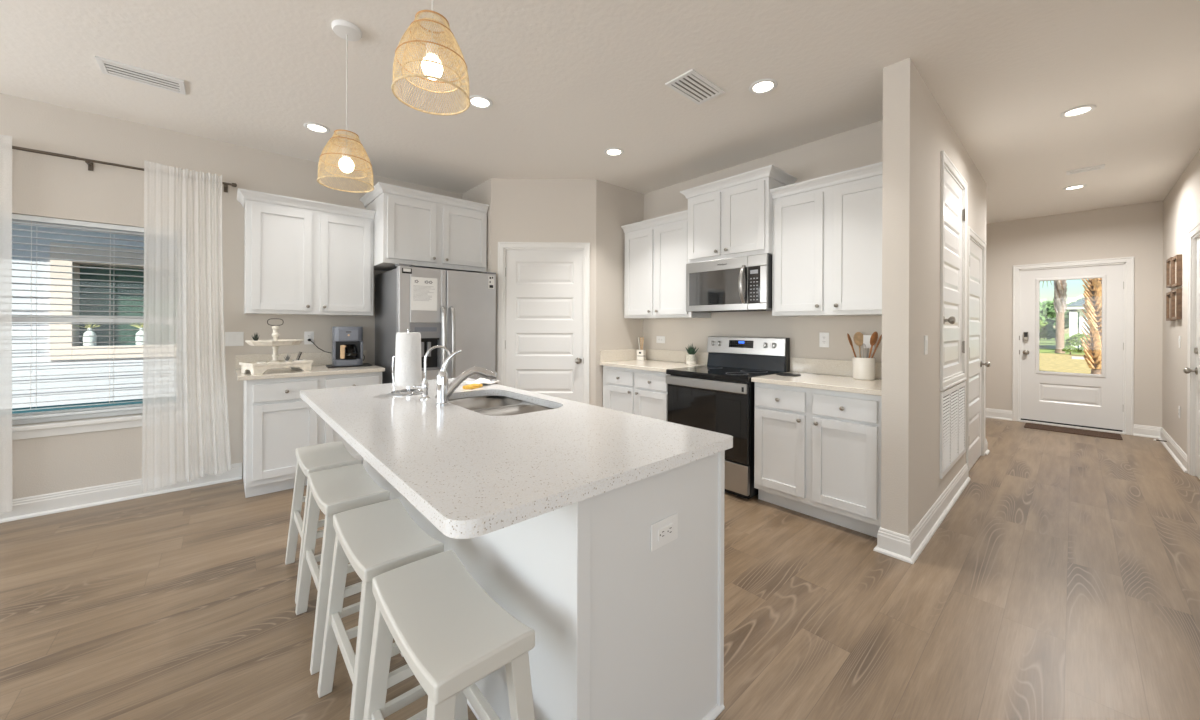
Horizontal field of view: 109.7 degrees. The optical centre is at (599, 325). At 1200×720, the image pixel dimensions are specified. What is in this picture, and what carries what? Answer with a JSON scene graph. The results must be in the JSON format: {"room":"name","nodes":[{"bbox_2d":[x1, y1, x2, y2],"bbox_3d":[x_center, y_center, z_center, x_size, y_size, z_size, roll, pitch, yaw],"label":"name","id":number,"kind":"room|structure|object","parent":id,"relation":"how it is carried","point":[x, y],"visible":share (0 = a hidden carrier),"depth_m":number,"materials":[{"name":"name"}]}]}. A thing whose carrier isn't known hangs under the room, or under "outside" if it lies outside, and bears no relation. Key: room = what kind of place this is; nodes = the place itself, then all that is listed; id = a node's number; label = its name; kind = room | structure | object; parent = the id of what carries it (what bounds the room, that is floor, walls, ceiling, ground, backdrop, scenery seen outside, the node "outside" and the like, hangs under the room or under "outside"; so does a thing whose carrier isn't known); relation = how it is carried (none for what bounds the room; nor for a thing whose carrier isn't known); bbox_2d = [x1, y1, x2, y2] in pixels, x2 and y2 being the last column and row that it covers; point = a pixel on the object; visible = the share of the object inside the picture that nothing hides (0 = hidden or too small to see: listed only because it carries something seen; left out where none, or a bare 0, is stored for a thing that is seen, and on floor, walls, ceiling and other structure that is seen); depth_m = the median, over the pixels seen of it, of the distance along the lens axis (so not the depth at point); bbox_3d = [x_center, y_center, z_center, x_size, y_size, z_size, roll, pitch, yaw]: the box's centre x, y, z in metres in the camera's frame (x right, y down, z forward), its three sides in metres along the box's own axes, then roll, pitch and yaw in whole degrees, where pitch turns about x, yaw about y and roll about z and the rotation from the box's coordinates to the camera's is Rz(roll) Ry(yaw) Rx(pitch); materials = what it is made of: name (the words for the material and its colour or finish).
{"room":"kitchen","nodes":[
{"label":"kitchen","id":0,"kind":"room"},
{"bbox_2d":[0,93,461,498],"bbox_3d":[-3.484,-0.116,3.162,8.208,2.762,0.160,0,0,-42],"label":"wall","id":1,"kind":"structure","parent":0,"point":[43,185],"depth_m":3.07,"materials":[{"name":"beige paint"}]},
{"bbox_2d":[12,220,143,439],"bbox_3d":[-3.628,0.005,2.990,1.105,1.479,0.185,0,0,-42],"label":"window","id":2,"kind":"structure","parent":1,"relation":"in","point":[93,425],"depth_m":2.95,"materials":[{"name":"white plastic"}]},
{"bbox_2d":[12,214,143,419],"bbox_3d":[-3.621,-0.059,2.982,0.995,1.350,0.052,0,0,-42],"label":"window blind","id":3,"kind":"object","parent":2,"relation":"attached to","point":[110,227],"visible":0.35,"depth_m":2.92,"materials":[{"name":"white plastic"}]},
{"bbox_2d":[0,462,241,522],"bbox_3d":[-4.654,1.193,1.996,4.518,0.132,0.030,0,0,-42],"label":"baseboard","id":4,"kind":"structure","parent":1,"relation":"attached to","point":[45,504],"depth_m":2.97,"materials":[{"name":"white paint"}]},
{"bbox_2d":[12,146,236,192],"bbox_3d":[-3.656,-1.123,2.830,1.851,0.066,0.101,0,0,-42],"label":"curtain rod","id":5,"kind":"object","parent":1,"relation":"attached to","point":[89,162],"visible":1,"depth_m":2.90,"materials":[{"name":"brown metal"}]},
{"bbox_2d":[0,135,11,512],"bbox_3d":[-3.986,0.007,2.468,0.665,2.423,0.046,0,0,-42],"label":"sheer curtain","id":6,"kind":"object","parent":5,"relation":"hanging from","point":[5,141],"visible":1,"depth_m":2.67,"materials":[{"name":"fabric"}]},
{"bbox_2d":[142,160,231,492],"bbox_3d":[-3.136,0.005,3.225,0.492,2.412,0.041,0,0,-42],"label":"sheer curtain","id":7,"kind":"object","parent":5,"relation":"hanging from","point":[185,422],"visible":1,"depth_m":3.20,"materials":[{"name":"fabric"}]},
{"bbox_2d":[225,332,243,345],"bbox_3d":[-3.009,0.107,3.474,0.117,0.117,0.008,0,0,-42],"label":"light switch","id":8,"kind":"object","parent":1,"relation":"attached to","point":[231,338],"visible":0.97,"depth_m":3.47,"materials":[{"name":"white plastic"}]},
{"bbox_2d":[236,351,366,368],"bbox_3d":[-2.638,0.300,3.796,0.967,0.118,0.019,0,0,-42],"label":"backsplash","id":9,"kind":"structure","parent":1,"relation":"attached to","point":[319,358],"depth_m":3.74,"materials":[{"name":"beige stone"}]},
{"bbox_2d":[237,188,374,315],"bbox_3d":[-2.523,-0.572,3.661,0.950,0.949,0.369,0,0,-42],"label":"upper cabinet","id":10,"kind":"object","parent":1,"relation":"attached to","point":[302,260],"visible":1,"depth_m":3.52,"materials":[{"name":"white paint"}]},
{"bbox_2d":[360,182,488,272],"bbox_3d":[-1.723,-0.886,4.173,1.018,0.674,0.669,0,0,-42],"label":"upper cabinet","id":11,"kind":"object","parent":1,"relation":"attached to","point":[443,233],"visible":0.96,"depth_m":3.90,"materials":[{"name":"white paint"}]},
{"bbox_2d":[420,379,430,399],"bbox_3d":[-0.875,0.316,2.115,0.052,0.100,0.052,0,0,-42],"label":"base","id":12,"kind":"object","parent":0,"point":[425,385],"depth_m":2.10,"materials":[{"name":"silver metal"}]},
{"bbox_2d":[462,179,490,271],"bbox_3d":[-1.294,-0.107,4.543,0.100,2.762,0.694,0,0,-42],"label":"wall","id":13,"kind":"structure","parent":0,"point":[481,193],"depth_m":4.33,"materials":[{"name":"beige paint"}]},
{"bbox_2d":[491,178,595,405],"bbox_3d":[-0.572,-0.103,4.312,1.058,2.762,0.100,0,0,-1],"label":"wall","id":14,"kind":"structure","parent":0,"point":[522,210],"depth_m":4.26,"materials":[{"name":"beige paint"}]},
{"bbox_2d":[497,242,589,403],"bbox_3d":[-0.570,0.218,4.288,0.925,2.120,0.148,0,0,-1],"label":"door","id":15,"kind":"structure","parent":14,"relation":"in","point":[543,339],"depth_m":4.29,"materials":[{"name":"white paint"}]},
{"bbox_2d":[0,418,1199,719],"bbox_3d":[0.942,1.334,1.716,12.900,0.100,8.300,0,0,-42],"label":"floor","id":16,"kind":"structure","parent":0,"point":[1062,581],"depth_m":1.91,"materials":[{"name":"brown wood"}]},
{"bbox_2d":[243,372,381,497],"bbox_3d":[-2.414,0.830,3.571,0.905,0.877,0.658,0,0,-42],"label":"base cabinet","id":17,"kind":"object","parent":16,"relation":"on","point":[277,422],"visible":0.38,"depth_m":3.20,"materials":[{"name":"white paint"}]},
{"bbox_2d":[236,351,384,380],"bbox_3d":[-2.429,0.316,3.562,0.967,0.149,0.648,0,0,-42],"label":"countertop","id":18,"kind":"structure","parent":17,"relation":"on","point":[320,359],"depth_m":3.51,"materials":[{"name":"beige stone"}]},
{"bbox_2d":[239,359,312,374],"bbox_3d":[-2.526,0.318,3.305,0.240,0.082,0.404,0,0,31],"label":"tray","id":19,"kind":"object","parent":18,"relation":"on","point":[254,368],"visible":0.91,"depth_m":3.21,"materials":[{"name":"paint"}]},
{"bbox_2d":[245,318,302,362],"bbox_3d":[-2.531,0.115,3.291,0.250,0.347,0.347,0,0,31],"label":"tiered stand","id":20,"kind":"object","parent":19,"relation":"on","point":[275,343],"visible":0.98,"depth_m":3.27,"materials":[{"name":"paint"}]},
{"bbox_2d":[326,363,372,367],"bbox_3d":[-2.259,0.356,3.802,0.340,0.008,0.260,0,0,-36],"label":"mat","id":21,"kind":"object","parent":18,"relation":"on","point":[364,364],"visible":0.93,"depth_m":3.73,"materials":[{"name":"black plastic"}]},
{"bbox_2d":[332,326,362,365],"bbox_3d":[-2.268,0.178,3.793,0.230,0.345,0.290,0,0,-35],"label":"coffee maker","id":22,"kind":"object","parent":21,"relation":"on","point":[347,342],"visible":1,"depth_m":3.72,"materials":[{"name":"grey plastic"}]},
{"bbox_2d":[285,441,360,602],"bbox_3d":[-1.426,0.969,2.203,0.310,0.609,0.458,0,0,-42],"label":"bar stool","id":23,"kind":"object","parent":16,"relation":"on","point":[313,458],"visible":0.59,"depth_m":2.25,"materials":[{"name":"white paint"}]},
{"bbox_2d":[295,464,389,674],"bbox_3d":[-1.089,0.971,1.813,0.310,0.609,0.458,0,0,-42],"label":"bar stool","id":24,"kind":"object","parent":16,"relation":"on","point":[333,491],"visible":0.73,"depth_m":1.73,"materials":[{"name":"white paint"}]},
{"bbox_2d":[317,499,443,719],"bbox_3d":[-0.716,0.972,1.402,0.310,0.609,0.458,0,0,-42],"label":"bar stool","id":25,"kind":"object","parent":16,"relation":"on","point":[376,539],"visible":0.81,"depth_m":1.35,"materials":[{"name":"white paint"}]},
{"bbox_2d":[375,263,495,383],"bbox_3d":[-1.598,0.371,4.130,0.905,1.800,0.850,0,0,-42],"label":"refrigerator","id":26,"kind":"object","parent":16,"relation":"on","point":[464,319],"visible":0.58,"depth_m":3.87,"materials":[{"name":"silver metal"}]},
{"bbox_2d":[411,277,436,310],"bbox_3d":[-1.544,-0.281,3.712,0.225,0.288,0.001,0,0,-42],"label":"paper","id":27,"kind":"object","parent":26,"relation":"attached to","point":[423,290],"visible":1,"depth_m":3.71,"materials":[{"name":"white paper"}]},
{"bbox_2d":[363,550,534,719],"bbox_3d":[-0.377,0.974,1.031,0.310,0.609,0.458,0,0,-42],"label":"bar stool","id":28,"kind":"object","parent":16,"relation":"on","point":[450,633],"visible":1,"depth_m":0.99,"materials":[{"name":"white paint"}]},
{"bbox_2d":[363,450,724,719],"bbox_3d":[-0.512,0.840,1.982,0.642,0.874,2.089,0,0,-42],"label":"kitchen island","id":29,"kind":"object","parent":16,"relation":"on","point":[625,630],"visible":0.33,"depth_m":1.18,"materials":[{"name":"white paint"}]},
{"bbox_2d":[300,378,732,538],"bbox_3d":[-0.617,0.385,1.897,0.969,0.035,2.136,0,0,-42],"label":"island countertop","id":30,"kind":"structure","parent":29,"relation":"on","point":[471,474],"depth_m":1.29,"materials":[{"name":"stone"}]},
{"bbox_2d":[391,328,422,394],"bbox_3d":[-1.044,0.189,2.299,0.166,0.352,0.166,0,0,-42],"label":"towel stand","id":31,"kind":"object","parent":30,"relation":"on","point":[408,391],"visible":0.78,"depth_m":2.30,"materials":[{"name":"silver metal"}]},
{"bbox_2d":[394,332,421,385],"bbox_3d":[-1.044,0.178,2.299,0.136,0.283,0.136,0,0,-42],"label":"paper towel roll","id":32,"kind":"object","parent":31,"relation":"on","point":[408,367],"visible":0.97,"depth_m":2.25,"materials":[{"name":"white paper"}]},
{"bbox_2d":[413,345,452,399],"bbox_3d":[-0.846,0.233,2.141,0.189,0.267,0.052,0,0,-42],"label":"filter faucet","id":33,"kind":"object","parent":30,"relation":"on","point":[425,385],"visible":0.95,"depth_m":2.11,"materials":[{"name":"silver metal"}]},
{"bbox_2d":[436,349,496,405],"bbox_3d":[-0.637,0.239,2.035,0.296,0.256,0.061,0,0,-35],"label":"kitchen faucet","id":34,"kind":"object","parent":30,"relation":"on","point":[444,390],"visible":1,"depth_m":1.97,"materials":[{"name":"silver metal"}]},
{"bbox_2d":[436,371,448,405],"bbox_3d":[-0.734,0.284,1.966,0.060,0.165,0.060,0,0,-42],"label":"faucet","id":35,"kind":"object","parent":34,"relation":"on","point":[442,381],"depth_m":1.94,"materials":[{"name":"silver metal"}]},
{"bbox_2d":[462,378,499,384],"bbox_3d":[-0.750,0.346,2.642,0.162,0.038,0.191,0,0,25],"label":"dishcloth","id":36,"kind":"object","parent":30,"relation":"on","point":[480,380],"visible":0.87,"depth_m":2.62,"materials":[{"name":"white fabric"}]},
{"bbox_2d":[448,395,552,415],"bbox_3d":[-0.518,0.484,2.085,0.433,0.160,0.764,0,0,-42],"label":"sink","id":37,"kind":"object","parent":30,"relation":"in","point":[493,405],"visible":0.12,"depth_m":2.32,"materials":[{"name":"silver metal"}]},
{"bbox_2d":[651,513,677,551],"bbox_3d":[0.188,0.596,1.221,0.118,0.075,0.007,0,0,-42],"label":"wall outlet","id":38,"kind":"object","parent":29,"relation":"attached to","point":[664,531],"visible":1,"depth_m":1.22,"materials":[{"name":"white plastic"}]},
{"bbox_2d":[658,523,672,541],"bbox_3d":[0.190,0.596,1.219,0.066,0.033,0.002,0,0,-42],"label":"receptacle","id":39,"kind":"object","parent":38,"relation":"attached to","point":[665,530],"depth_m":1.22,"materials":[{"name":"white plastic"}]},
{"bbox_2d":[603,366,669,421],"bbox_3d":[0.530,0.843,4.186,0.667,0.877,0.872,0,0,-42],"label":"base cabinet","id":40,"kind":"object","parent":16,"relation":"on","point":[633,391],"visible":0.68,"depth_m":3.94,"materials":[{"name":"white paint"}]},
{"bbox_2d":[600,349,707,371],"bbox_3d":[0.535,0.329,4.191,0.656,0.149,0.891,0,0,-42],"label":"countertop","id":41,"kind":"structure","parent":40,"relation":"on","point":[657,360],"depth_m":4.33,"materials":[{"name":"beige stone"}]},
{"bbox_2d":[685,343,698,364],"bbox_3d":[0.887,0.268,4.102,0.125,0.210,0.114,0,0,-42],"label":"potted succulent","id":42,"kind":"object","parent":41,"relation":"on","point":[691,357],"visible":1,"depth_m":4.08,"materials":[{"name":"white ceramic"}]},
{"bbox_2d":[666,336,789,498],"bbox_3d":[1.061,0.689,3.551,0.692,1.188,0.758,0,0,-42],"label":"range","id":43,"kind":"object","parent":16,"relation":"on","point":[718,395],"visible":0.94,"depth_m":3.37,"materials":[{"name":"black metal"}]},
{"bbox_2d":[666,365,783,382],"bbox_3d":[1.035,0.392,3.528,0.597,0.041,0.756,0,0,-42],"label":"cooktop","id":44,"kind":"object","parent":43,"relation":"in","point":[706,373],"depth_m":3.45,"materials":[{"name":"black glass"}]},
{"bbox_2d":[754,382,881,537],"bbox_3d":[1.613,0.847,2.972,0.667,0.877,0.820,0,0,-42],"label":"base cabinet","id":45,"kind":"object","parent":16,"relation":"on","point":[817,452],"visible":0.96,"depth_m":2.73,"materials":[{"name":"white paint"}]},
{"bbox_2d":[751,357,881,395],"bbox_3d":[1.618,0.334,2.977,0.656,0.149,0.827,0,0,-42],"label":"countertop","id":46,"kind":"structure","parent":45,"relation":"on","point":[825,374],"depth_m":3.02,"materials":[{"name":"beige stone"}]},
{"bbox_2d":[852,357,874,379],"bbox_3d":[1.874,0.300,2.998,0.138,0.154,0.138,0,0,-42],"label":"utensil crock","id":47,"kind":"object","parent":46,"relation":"on","point":[862,368],"visible":0.95,"depth_m":2.94,"materials":[{"name":"white ceramic"}]},
{"bbox_2d":[853,332,862,357],"bbox_3d":[1.880,0.200,3.064,0.065,0.313,0.064,0,0,-42],"label":"spoon","id":48,"kind":"object","parent":47,"relation":"in","point":[858,336],"visible":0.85,"depth_m":3.06,"materials":[{"name":"brown wood"}]},
{"bbox_2d":[853,332,862,345],"bbox_3d":[1.883,0.095,3.070,0.075,0.102,0.022,0,0,5],"label":"spoon bowl","id":49,"kind":"object","parent":48,"relation":"on","point":[858,336],"depth_m":3.07,"materials":[{"name":"brown wood"}]},
{"bbox_2d":[868,331,877,357],"bbox_3d":[1.872,0.197,2.930,0.063,0.319,0.086,0,0,-42],"label":"wooden spoon","id":50,"kind":"object","parent":47,"relation":"in","point":[874,336],"visible":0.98,"depth_m":2.91,"materials":[{"name":"brown wood"}]},
{"bbox_2d":[870,331,877,345],"bbox_3d":[1.889,0.088,2.912,0.063,0.101,0.037,0,0,-42],"label":"spoon bowl","id":51,"kind":"object","parent":50,"relation":"on","point":[874,336],"depth_m":2.90,"materials":[{"name":"brown wood"}]},
{"bbox_2d":[1024,423,1122,439],"bbox_3d":[5.847,1.301,5.246,0.400,0.008,0.800,0,0,-42],"label":"door mat","id":52,"kind":"object","parent":16,"relation":"on","point":[1027,425],"visible":1,"depth_m":5.19,"materials":[{"name":"brown fabric"}]},
{"bbox_2d":[0,0,1199,223],"bbox_3d":[0.632,-1.604,1.328,15.100,0.250,8.950,0,0,-42],"label":"ceiling","id":53,"kind":"structure","parent":0,"point":[567,82],"depth_m":2.52,"materials":[{"name":"white paint"}]},
{"bbox_2d":[95,56,185,94],"bbox_3d":[-2.725,-1.488,2.522,0.350,0.010,0.200,0,0,-42],"label":"ceiling vent","id":54,"kind":"object","parent":53,"relation":"in","point":[107,66],"visible":1,"depth_m":2.51,"materials":[{"name":"white plastic"}]},
{"bbox_2d":[304,122,329,132],"bbox_3d":[-2.127,-1.486,3.172,0.166,0.009,0.166,0,0,-42],"label":"recessed light","id":55,"kind":"object","parent":53,"relation":"in","point":[314,127],"visible":1,"depth_m":3.17,"materials":[{"name":"white plastic"}]},
{"bbox_2d":[317,19,373,192],"bbox_3d":[-1.269,-1.096,2.115,0.246,0.783,0.246,0,0,-45],"label":"pendant lamp","id":56,"kind":"object","parent":53,"relation":"hanging from","point":[348,31],"visible":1,"depth_m":2.09,"materials":[{"name":"beige wicker"}]},
{"bbox_2d":[391,0,469,115],"bbox_3d":[-0.562,-1.125,1.417,0.246,0.718,0.246,0,0,-45],"label":"pendant lamp","id":57,"kind":"object","parent":53,"relation":"hanging from","point":[432,67],"visible":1,"depth_m":1.39,"materials":[{"name":"beige wicker"}]},
{"bbox_2d":[426,40,438,57],"bbox_3d":[-0.563,-0.924,1.417,0.040,0.050,0.040,0,0,-42],"label":"socket","id":58,"kind":"object","parent":57,"relation":"attached to","point":[427,40],"depth_m":1.40,"materials":[{"name":"white plastic"}]},
{"bbox_2d":[469,95,492,108],"bbox_3d":[-0.794,-1.480,2.794,0.166,0.009,0.166,0,0,-42],"label":"recessed light","id":59,"kind":"object","parent":53,"relation":"in","point":[477,101],"visible":0.94,"depth_m":2.79,"materials":[{"name":"white"}]},
{"bbox_2d":[604,148,623,155],"bbox_3d":[0.119,-1.476,3.585,0.166,0.009,0.166,0,0,-42],"label":"recessed light","id":60,"kind":"object","parent":53,"relation":"in","point":[610,151],"visible":1,"depth_m":3.58,"materials":[{"name":"white"}]},
{"bbox_2d":[665,69,724,104],"bbox_3d":[0.594,-1.474,2.617,0.345,0.010,0.200,0,0,-42],"label":"ceiling vent","id":61,"kind":"object","parent":53,"relation":"in","point":[691,84],"visible":1,"depth_m":2.60,"materials":[{"name":"white plastic"}]},
{"bbox_2d":[749,79,777,93],"bbox_3d":[1.004,-1.472,2.600,0.166,0.009,0.166,0,0,-42],"label":"recessed light","id":62,"kind":"object","parent":53,"relation":"in","point":[762,86],"visible":1,"depth_m":2.60,"materials":[{"name":"white"}]},
{"bbox_2d":[1060,105,1096,117],"bbox_3d":[3.258,-1.463,2.879,0.166,0.009,0.166,0,0,-42],"label":"recessed light","id":63,"kind":"object","parent":53,"relation":"in","point":[1080,110],"visible":1,"depth_m":2.87,"materials":[{"name":"white"}]},
{"bbox_2d":[1066,164,1104,174],"bbox_3d":[4.526,-1.457,3.939,0.125,0.010,0.235,0,0,-42],"label":"ceiling vent","id":64,"kind":"object","parent":53,"relation":"in","point":[1097,167],"visible":1,"depth_m":3.92,"materials":[{"name":"white plastic"}]},
{"bbox_2d":[595,180,643,406],"bbox_3d":[0.188,-0.100,4.546,0.706,2.762,0.100,0,0,-42],"label":"wall","id":65,"kind":"structure","parent":0,"point":[616,206],"depth_m":4.43,"materials":[{"name":"beige paint"}]},
{"bbox_2d":[600,349,638,361],"bbox_3d":[0.241,0.312,4.512,0.628,0.118,0.019,0,0,-42],"label":"backsplash","id":66,"kind":"structure","parent":65,"relation":"attached to","point":[625,354],"depth_m":4.46,"materials":[{"name":"beige stone"}]},
{"bbox_2d":[643,120,882,371],"bbox_3d":[1.314,-0.095,3.904,0.120,2.762,2.721,0,0,-42],"label":"wall","id":67,"kind":"structure","parent":0,"point":[862,146],"depth_m":3.48,"materials":[{"name":"beige paint"}]},
{"bbox_2d":[621,210,710,318],"bbox_3d":[0.649,-0.569,4.283,0.369,0.979,0.868,0,0,-42],"label":"upper cabinet","id":68,"kind":"object","parent":67,"relation":"attached to","point":[655,259],"visible":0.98,"depth_m":4.15,"materials":[{"name":"white paint"}]},
{"bbox_2d":[643,349,707,363],"bbox_3d":[0.773,0.314,4.402,0.020,0.118,0.891,0,0,-42],"label":"backsplash","id":69,"kind":"structure","parent":67,"relation":"attached to","point":[651,354],"depth_m":4.41,"materials":[{"name":"beige stone"}]},
{"bbox_2d":[680,165,796,263],"bbox_3d":[1.171,-0.891,3.652,0.433,0.656,0.862,0,0,-42],"label":"upper cabinet","id":70,"kind":"object","parent":67,"relation":"attached to","point":[736,220],"visible":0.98,"depth_m":3.47,"materials":[{"name":"white paint"}]},
{"bbox_2d":[686,253,771,312],"bbox_3d":[1.152,-0.340,3.639,0.470,0.438,0.760,0,0,-42],"label":"microwave","id":71,"kind":"object","parent":70,"relation":"attached to","point":[744,283],"visible":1,"depth_m":3.49,"materials":[{"name":"silver metal"}]},
{"bbox_2d":[819,332,828,346],"bbox_3d":[1.758,0.110,3.310,0.007,0.116,0.072,0,0,-42],"label":"wall outlet","id":72,"kind":"object","parent":67,"relation":"attached to","point":[823,337],"visible":1,"depth_m":3.31,"materials":[{"name":"white plastic"}]},
{"bbox_2d":[769,162,882,316],"bbox_3d":[1.726,-0.565,3.076,0.369,0.977,0.838,0,0,-42],"label":"upper cabinet","id":73,"kind":"object","parent":67,"relation":"attached to","point":[827,240],"visible":0.84,"depth_m":2.99,"materials":[{"name":"white paint"}]},
{"bbox_2d":[790,357,881,378],"bbox_3d":[1.855,0.319,3.189,0.020,0.118,0.827,0,0,-42],"label":"backsplash","id":74,"kind":"structure","parent":67,"relation":"attached to","point":[805,365],"depth_m":3.29,"materials":[{"name":"beige stone"}]},
{"bbox_2d":[881,58,986,535],"bbox_3d":[2.801,-0.089,3.388,3.070,2.762,0.128,0,0,-42],"label":"wall partition","id":75,"kind":"structure","parent":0,"point":[916,130],"depth_m":2.40,"materials":[{"name":"beige paint"}]},
{"bbox_2d":[873,463,970,563],"bbox_3d":[2.340,1.223,2.982,1.910,0.132,0.188,0,0,-42],"label":"baseboard","id":76,"kind":"structure","parent":75,"relation":"attached to","point":[896,545],"depth_m":2.48,"materials":[{"name":"white paint"}]},
{"bbox_2d":[940,381,965,478],"bbox_3d":[2.665,0.745,3.176,0.950,0.583,0.012,0,0,-42],"label":"air vent","id":77,"kind":"object","parent":75,"relation":"in","point":[952,399],"visible":1,"depth_m":3.12,"materials":[{"name":"white plastic"}]},
{"bbox_2d":[940,150,967,390],"bbox_3d":[2.651,-0.371,3.193,0.965,1.625,0.162,0,0,-42],"label":"door","id":78,"kind":"structure","parent":75,"relation":"in","point":[954,194],"depth_m":3.20,"materials":[{"name":"white paint"}]},
{"bbox_2d":[966,227,989,476],"bbox_3d":[3.471,0.230,3.927,1.030,2.130,0.162,0,0,-42],"label":"door","id":79,"kind":"structure","parent":75,"relation":"in","point":[977,364],"depth_m":3.98,"materials":[{"name":"white paint"}]},
{"bbox_2d":[986,201,1162,426],"bbox_3d":[5.704,-0.076,5.918,0.140,2.762,2.859,0,0,-42],"label":"wall","id":80,"kind":"structure","parent":0,"point":[1136,230],"depth_m":5.33,"materials":[{"name":"beige paint"}]},
{"bbox_2d":[986,408,1011,420],"bbox_3d":[5.231,1.236,6.315,0.030,0.132,1.343,0,0,-42],"label":"baseboard","id":81,"kind":"structure","parent":80,"relation":"attached to","point":[990,413],"depth_m":5.92,"materials":[{"name":"white paint"}]},
{"bbox_2d":[1012,256,1133,434],"bbox_3d":[6.072,0.238,5.466,0.190,2.137,1.039,0,0,-42],"label":"door","id":82,"kind":"structure","parent":80,"relation":"in","point":[1103,402],"depth_m":5.37,"materials":[{"name":"white paint"}]},
{"bbox_2d":[1162,149,1199,453],"bbox_3d":[4.502,-0.082,3.010,5.526,2.762,0.120,0,0,-42],"label":"wall","id":83,"kind":"structure","parent":0,"point":[1181,205],"depth_m":4.15,"materials":[{"name":"beige paint"}]},
{"bbox_2d":[1134,424,1186,472],"bbox_3d":[5.795,1.238,4.388,1.752,0.132,0.207,0,0,-42],"label":"baseboard","id":84,"kind":"structure","parent":83,"relation":"attached to","point":[1172,447],"depth_m":4.58,"materials":[{"name":"white paint"}]},
{"bbox_2d":[1166,257,1172,287],"bbox_3d":[5.924,-0.551,4.380,0.310,0.296,0.032,0,0,-42],"label":"framed picture","id":85,"kind":"object","parent":83,"relation":"attached to","point":[1168,261],"visible":0.68,"depth_m":4.46},
{"bbox_2d":[1166,291,1174,320],"bbox_3d":[5.923,-0.203,4.380,0.310,0.296,0.032,0,0,-42],"label":"framed picture","id":86,"kind":"object","parent":83,"relation":"attached to","point":[1169,294],"visible":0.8,"depth_m":4.46},
{"bbox_2d":[1171,288,1181,319],"bbox_3d":[5.647,-0.211,4.134,0.310,0.296,0.032,0,0,-42],"label":"framed picture","id":87,"kind":"object","parent":83,"relation":"attached to","point":[1176,302],"visible":1,"depth_m":4.04},
{"bbox_2d":[1172,254,1181,287],"bbox_3d":[5.648,-0.534,4.134,0.310,0.296,0.032,0,0,-42],"label":"framed picture","id":88,"kind":"object","parent":83,"relation":"attached to","point":[1176,260],"visible":1,"depth_m":4.04},
{"bbox_2d":[1183,222,1199,478],"bbox_3d":[4.844,0.232,3.364,1.034,2.137,0.150,0,0,-42],"label":"door","id":89,"kind":"structure","parent":83,"relation":"in","point":[1192,370],"depth_m":3.67,"materials":[{"name":"white paint"}]},
{"label":"outside","id":90,"kind":"structure","parent":0,"visible":0},
{"bbox_2d":[1039,353,1090,373],"bbox_3d":[15.974,1.649,14.252,26.174,0.300,120.000,0,0,-42],"label":"ground","id":91,"kind":"structure","parent":90,"point":[1050,362],"depth_m":16.93,"materials":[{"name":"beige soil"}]},
{"bbox_2d":[1080,278,1101,373],"bbox_3d":[14.460,-1.767,12.379,3.810,6.518,3.632,0,0,14],"label":"palm tree","id":92,"kind":"object","parent":91,"relation":"on","point":[1093,294],"visible":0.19,"depth_m":12.25,"materials":[{"name":"brown plant"}]},
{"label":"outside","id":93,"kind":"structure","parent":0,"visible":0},
{"bbox_2d":[1039,334,1084,354],"bbox_3d":[72.574,1.897,64.727,125.500,0.290,180.000,0,0,-42],"label":"ground","id":94,"kind":"structure","parent":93,"point":[1046,345],"depth_m":32.62,"materials":[{"name":"green plant"}]},
{"bbox_2d":[1039,319,1055,339],"bbox_3d":[32.271,0.405,32.806,4.671,2.328,4.706,0,0,-42],"label":"tree","id":95,"kind":"object","parent":94,"relation":"on","point":[1047,331],"visible":0.16,"depth_m":30.89,"materials":[{"name":"green plant"}]},
{"bbox_2d":[1043,280,1066,352],"bbox_3d":[26.105,-1.994,23.905,5.084,7.072,5.353,0,0,-42],"label":"palm tree","id":96,"kind":"object","parent":94,"relation":"on","point":[1060,305],"visible":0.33,"depth_m":23.75,"materials":[{"name":"grey plant"}]},
{"bbox_2d":[1040,299,1077,340],"bbox_3d":[51.439,-0.740,47.496,6.417,4.782,6.524,0,0,-42],"label":"tree","id":97,"kind":"object","parent":94,"relation":"on","point":[1046,307],"visible":0.3,"depth_m":46.46,"materials":[{"name":"green plant"}]},
{"bbox_2d":[1065,333,1089,352],"bbox_3d":[27.973,0.969,24.519,1.337,1.163,1.333,0,0,-42],"label":"bush","id":98,"kind":"object","parent":94,"relation":"on","point":[1077,336],"visible":0.6,"depth_m":24.50,"materials":[{"name":"green plant"}]},
{"bbox_2d":[1066,294,1089,347],"bbox_3d":[35.217,-1.134,25.707,8.020,5.430,9.400,0,0,-42],"label":"house","id":99,"kind":"structure","parent":94,"relation":"on","point":[1074,308],"depth_m":26.36,"materials":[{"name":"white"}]},
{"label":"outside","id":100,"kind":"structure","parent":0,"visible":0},
{"bbox_3d":[-29.659,1.452,16.969,38.326,0.300,55.200,0,0,-42],"label":"ground","id":101,"kind":"structure","parent":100,"visible":0},
{"bbox_2d":[12,224,143,413],"bbox_3d":[-6.147,-0.721,6.896,11.000,4.250,4.720,0,0,-42],"label":"house","id":102,"kind":"structure","parent":101,"relation":"on","point":[121,345],"depth_m":4.80,"materials":[{"name":"beige"}]},
{"bbox_2d":[75,324,99,345],"bbox_3d":[-5.981,0.084,4.932,0.108,0.300,0.164,0,0,12],"label":"vase","id":103,"kind":"object","parent":102,"relation":"on","point":[87,333],"visible":0.87,"depth_m":4.92,"materials":[{"name":"white ceramic"}]},
{"bbox_2d":[131,324,142,344],"bbox_3d":[-5.686,0.087,5.221,0.141,0.296,0.109,0,0,-5],"label":"vase","id":104,"kind":"object","parent":102,"relation":"on","point":[140,332],"visible":0.51,"depth_m":5.18,"materials":[{"name":"white ceramic"}]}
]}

